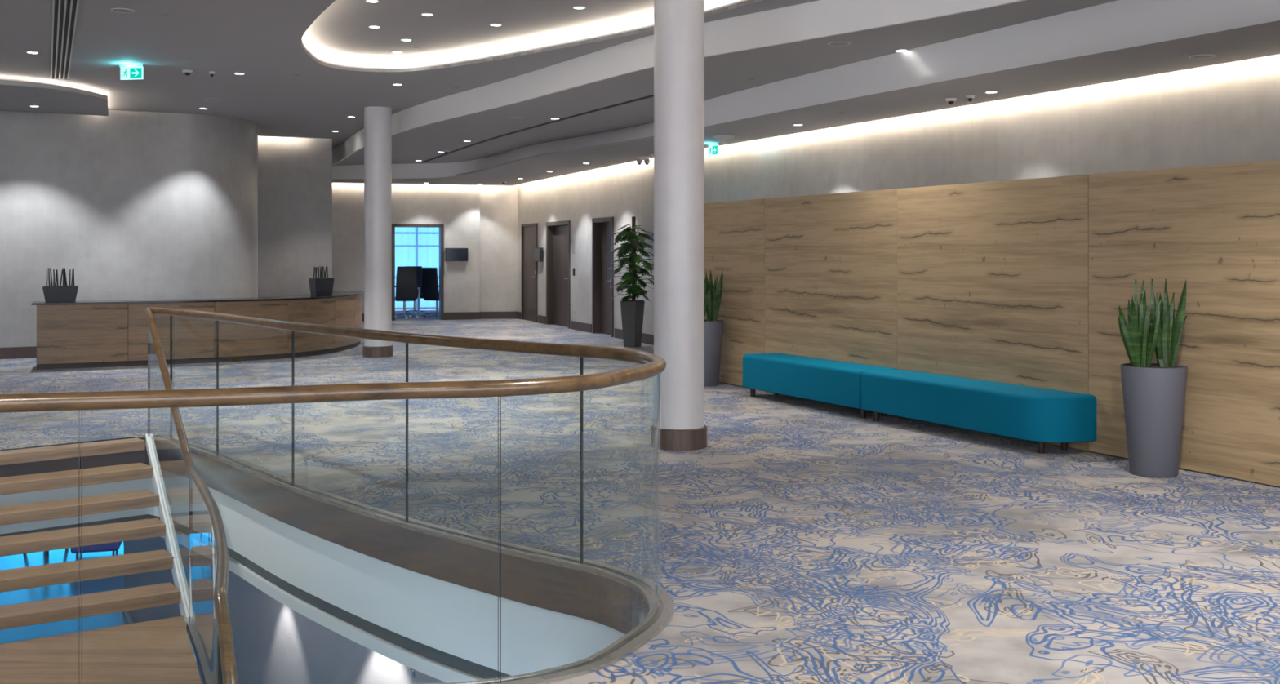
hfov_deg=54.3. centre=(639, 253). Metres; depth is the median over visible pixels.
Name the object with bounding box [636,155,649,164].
ceiling camera
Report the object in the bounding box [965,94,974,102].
ceiling camera
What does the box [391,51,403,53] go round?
recessed light
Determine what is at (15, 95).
ceiling
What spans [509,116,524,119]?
ceiling speaker
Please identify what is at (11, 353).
baseboard
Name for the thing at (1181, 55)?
sprinkler cover
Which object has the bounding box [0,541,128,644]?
window
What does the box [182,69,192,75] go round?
ceiling camera
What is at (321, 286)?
planter
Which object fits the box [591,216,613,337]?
door
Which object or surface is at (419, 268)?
office chair
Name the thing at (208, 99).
ceiling speaker
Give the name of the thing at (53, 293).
planter
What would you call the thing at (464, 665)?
trim
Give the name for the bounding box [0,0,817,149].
ceiling
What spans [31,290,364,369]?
reception desk
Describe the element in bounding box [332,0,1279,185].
ceiling
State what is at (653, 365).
glass railing
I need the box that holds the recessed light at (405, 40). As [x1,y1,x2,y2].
[400,39,412,41]
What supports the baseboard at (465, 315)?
attached to the wall at (482, 220)
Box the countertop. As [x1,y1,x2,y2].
[31,290,364,305]
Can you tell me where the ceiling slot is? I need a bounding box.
[421,94,653,162]
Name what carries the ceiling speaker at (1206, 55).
attached to the ceiling at (1117, 24)
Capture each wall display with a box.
[444,248,467,261]
[534,247,542,262]
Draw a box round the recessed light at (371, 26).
[368,25,381,28]
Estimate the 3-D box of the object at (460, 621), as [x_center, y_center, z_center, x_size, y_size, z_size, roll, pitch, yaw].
[-3.893,1.998,6.111,5.840,0.415,7.302,0,0,-41]
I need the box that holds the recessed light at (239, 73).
[233,72,244,75]
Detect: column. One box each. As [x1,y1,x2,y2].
[362,106,393,357]
[650,0,706,450]
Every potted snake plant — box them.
[704,269,724,386]
[1117,279,1187,478]
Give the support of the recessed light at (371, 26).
in the ceiling at (342, 28)
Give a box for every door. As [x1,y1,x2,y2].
[520,222,537,322]
[546,220,570,328]
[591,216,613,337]
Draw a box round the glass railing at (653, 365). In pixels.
[0,306,666,683]
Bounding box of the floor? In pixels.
[0,309,1279,683]
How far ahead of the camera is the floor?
7.43 m
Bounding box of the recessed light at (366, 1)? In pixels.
[364,0,379,2]
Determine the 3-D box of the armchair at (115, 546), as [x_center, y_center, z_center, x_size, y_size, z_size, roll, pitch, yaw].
[-9.838,5.003,22.628,0.840,0.895,0.785,0,0,-17]
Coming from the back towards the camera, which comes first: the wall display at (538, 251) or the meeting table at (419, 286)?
the meeting table at (419, 286)
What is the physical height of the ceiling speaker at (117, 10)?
0.006 m
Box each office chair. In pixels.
[395,266,418,319]
[401,266,426,315]
[421,267,439,318]
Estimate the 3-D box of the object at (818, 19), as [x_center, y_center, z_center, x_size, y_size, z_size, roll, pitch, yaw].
[1.023,-2.045,11.589,1.008,0.350,33.894,0,0,-29]
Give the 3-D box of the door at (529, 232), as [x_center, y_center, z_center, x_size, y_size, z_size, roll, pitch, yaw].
[-2.530,0.435,28.644,0.104,2.230,1.346,0,0,-20]
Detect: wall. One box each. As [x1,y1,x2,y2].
[0,109,257,347]
[124,537,444,683]
[257,136,332,297]
[332,182,517,313]
[517,53,1279,337]
[704,160,1279,488]
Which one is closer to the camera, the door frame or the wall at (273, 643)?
the wall at (273, 643)
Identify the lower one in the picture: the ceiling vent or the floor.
the floor
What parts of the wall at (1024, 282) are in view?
oak panel, oak panel, oak panel, oak panel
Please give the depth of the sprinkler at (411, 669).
7.18 m
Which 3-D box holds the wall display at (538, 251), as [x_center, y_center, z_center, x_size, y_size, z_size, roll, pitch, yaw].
[-2.247,0.028,27.691,0.075,0.310,0.460,0,0,-20]
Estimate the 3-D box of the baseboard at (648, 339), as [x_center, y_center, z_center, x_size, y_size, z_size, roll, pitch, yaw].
[3.937,1.465,13.112,0.572,0.170,35.789,0,0,-23]
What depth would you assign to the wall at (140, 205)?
19.15 m
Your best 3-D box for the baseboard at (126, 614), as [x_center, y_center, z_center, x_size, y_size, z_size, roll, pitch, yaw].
[-1.442,5.390,7.273,3.897,0.120,26.674,0,0,-20]
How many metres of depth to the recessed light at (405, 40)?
13.92 m
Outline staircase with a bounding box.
[0,437,201,683]
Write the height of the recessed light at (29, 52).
0.009 m
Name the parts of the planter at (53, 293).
planter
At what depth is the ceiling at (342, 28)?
12.86 m
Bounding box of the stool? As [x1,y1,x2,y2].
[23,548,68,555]
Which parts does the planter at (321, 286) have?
planter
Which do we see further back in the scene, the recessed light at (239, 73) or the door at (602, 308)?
the door at (602, 308)
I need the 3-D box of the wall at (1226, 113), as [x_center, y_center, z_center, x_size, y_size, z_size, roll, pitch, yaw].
[4.061,-0.175,13.165,0.802,3.450,35.788,0,0,-23]
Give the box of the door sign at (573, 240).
[572,239,574,253]
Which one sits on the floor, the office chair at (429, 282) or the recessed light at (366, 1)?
the office chair at (429, 282)
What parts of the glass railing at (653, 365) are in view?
glass panel, glass panel, glass panel, glass panel, handrail, glass panel, glass panel, glass panel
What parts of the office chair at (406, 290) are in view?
seat, backrest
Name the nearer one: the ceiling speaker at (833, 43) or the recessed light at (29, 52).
the ceiling speaker at (833, 43)
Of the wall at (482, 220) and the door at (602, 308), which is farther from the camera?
the wall at (482, 220)
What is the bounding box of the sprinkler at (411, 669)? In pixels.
[410,668,416,678]
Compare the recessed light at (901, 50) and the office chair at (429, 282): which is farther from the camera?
the office chair at (429, 282)
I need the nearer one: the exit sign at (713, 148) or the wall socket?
the exit sign at (713, 148)
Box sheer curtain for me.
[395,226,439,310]
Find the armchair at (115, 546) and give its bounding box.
[70,541,122,559]
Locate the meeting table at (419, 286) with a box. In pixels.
[395,284,439,315]
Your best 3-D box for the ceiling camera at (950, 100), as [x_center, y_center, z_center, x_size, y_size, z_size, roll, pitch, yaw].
[3.213,-1.567,12.893,0.110,0.065,0.110,0,0,0]
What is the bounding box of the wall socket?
[573,310,575,318]
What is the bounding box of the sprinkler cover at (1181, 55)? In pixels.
[1180,53,1190,56]
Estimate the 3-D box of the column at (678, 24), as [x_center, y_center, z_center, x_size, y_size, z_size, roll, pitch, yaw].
[0.314,-0.425,10.029,0.452,3.950,0.452,0,0,0]
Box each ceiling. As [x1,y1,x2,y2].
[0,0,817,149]
[0,80,108,115]
[302,0,706,57]
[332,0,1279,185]
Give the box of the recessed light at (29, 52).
[26,51,39,53]
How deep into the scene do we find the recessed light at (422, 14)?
12.41 m
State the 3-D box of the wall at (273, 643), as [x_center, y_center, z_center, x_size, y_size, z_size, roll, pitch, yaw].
[-1.306,3.900,7.295,4.128,3.100,26.796,0,0,-20]
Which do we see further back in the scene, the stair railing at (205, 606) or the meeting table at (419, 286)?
the meeting table at (419, 286)
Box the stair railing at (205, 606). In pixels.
[145,307,237,683]
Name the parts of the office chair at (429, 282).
backrest, seat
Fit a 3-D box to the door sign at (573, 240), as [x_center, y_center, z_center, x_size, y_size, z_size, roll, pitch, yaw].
[-1.351,-0.143,25.404,0.015,0.300,0.120,0,0,-20]
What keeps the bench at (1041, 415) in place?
on the floor
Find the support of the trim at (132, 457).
attached to the floor
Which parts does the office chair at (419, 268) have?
backrest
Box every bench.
[742,352,897,417]
[861,369,1096,453]
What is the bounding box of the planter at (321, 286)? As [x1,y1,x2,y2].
[308,266,333,296]
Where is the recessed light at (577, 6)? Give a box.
[572,5,586,8]
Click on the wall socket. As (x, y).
(574, 311)
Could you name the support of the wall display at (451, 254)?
attached to the wall at (482, 220)
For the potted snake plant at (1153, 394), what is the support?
on the floor
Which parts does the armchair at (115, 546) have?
seat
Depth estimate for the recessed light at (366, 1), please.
11.77 m
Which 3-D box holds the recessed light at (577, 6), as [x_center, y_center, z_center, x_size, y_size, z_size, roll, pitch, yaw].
[-0.588,-2.380,12.076,0.136,0.009,0.136,0,0,0]
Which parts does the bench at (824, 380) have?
leg, leg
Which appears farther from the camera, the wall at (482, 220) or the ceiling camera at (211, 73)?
the wall at (482, 220)
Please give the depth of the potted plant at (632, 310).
20.59 m
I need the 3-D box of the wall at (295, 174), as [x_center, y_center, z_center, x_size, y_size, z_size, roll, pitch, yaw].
[-7.374,-0.470,25.158,3.457,4.040,7.572,0,0,17]
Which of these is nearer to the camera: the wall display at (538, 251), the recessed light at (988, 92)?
the recessed light at (988, 92)
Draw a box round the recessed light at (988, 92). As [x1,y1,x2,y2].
[984,91,998,93]
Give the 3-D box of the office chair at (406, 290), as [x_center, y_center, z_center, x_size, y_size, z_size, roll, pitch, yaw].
[-5.621,0.929,29.812,0.650,1.238,0.618,0,0,-20]
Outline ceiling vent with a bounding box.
[50,0,79,79]
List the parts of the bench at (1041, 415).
leg, leg, leg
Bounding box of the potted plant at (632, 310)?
[604,216,653,347]
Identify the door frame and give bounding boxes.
[391,223,444,320]
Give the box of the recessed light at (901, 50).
[894,48,908,52]
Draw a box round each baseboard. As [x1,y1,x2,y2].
[0,346,36,359]
[123,611,133,623]
[362,311,517,320]
[517,311,653,345]
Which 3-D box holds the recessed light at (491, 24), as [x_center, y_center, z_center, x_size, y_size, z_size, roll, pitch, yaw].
[-1.501,-2.380,12.989,0.136,0.009,0.136,0,0,0]
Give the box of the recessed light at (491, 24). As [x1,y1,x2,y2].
[488,23,502,26]
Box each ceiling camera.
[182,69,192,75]
[208,71,214,76]
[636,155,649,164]
[945,97,956,104]
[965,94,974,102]
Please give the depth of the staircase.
8.66 m
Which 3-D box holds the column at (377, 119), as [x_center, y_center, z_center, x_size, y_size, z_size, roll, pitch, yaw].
[-3.948,-0.330,18.800,0.452,3.760,0.452,0,0,0]
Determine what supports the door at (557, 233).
in the wall at (1226, 113)
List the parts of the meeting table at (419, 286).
leg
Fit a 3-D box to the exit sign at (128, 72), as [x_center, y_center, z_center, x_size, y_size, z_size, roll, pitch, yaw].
[-5.905,-2.105,14.500,0.294,0.168,0.036,0,0,9]
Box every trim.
[0,437,145,477]
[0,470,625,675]
[0,514,511,679]
[143,434,674,683]
[160,529,484,682]
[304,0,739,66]
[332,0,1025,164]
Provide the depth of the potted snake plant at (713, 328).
14.54 m
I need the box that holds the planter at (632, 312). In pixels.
[620,301,644,347]
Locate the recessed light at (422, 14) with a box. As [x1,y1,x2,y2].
[420,13,434,16]
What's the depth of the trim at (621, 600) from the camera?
6.72 m
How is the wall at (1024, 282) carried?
on the floor
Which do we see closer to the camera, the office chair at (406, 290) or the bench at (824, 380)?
the bench at (824, 380)
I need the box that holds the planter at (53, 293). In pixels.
[42,267,78,302]
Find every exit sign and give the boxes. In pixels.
[119,64,144,79]
[707,142,719,155]
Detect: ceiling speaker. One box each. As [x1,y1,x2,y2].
[110,8,135,13]
[204,97,219,100]
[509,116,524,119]
[827,41,850,45]
[1188,53,1215,58]
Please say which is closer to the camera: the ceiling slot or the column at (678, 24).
the column at (678, 24)

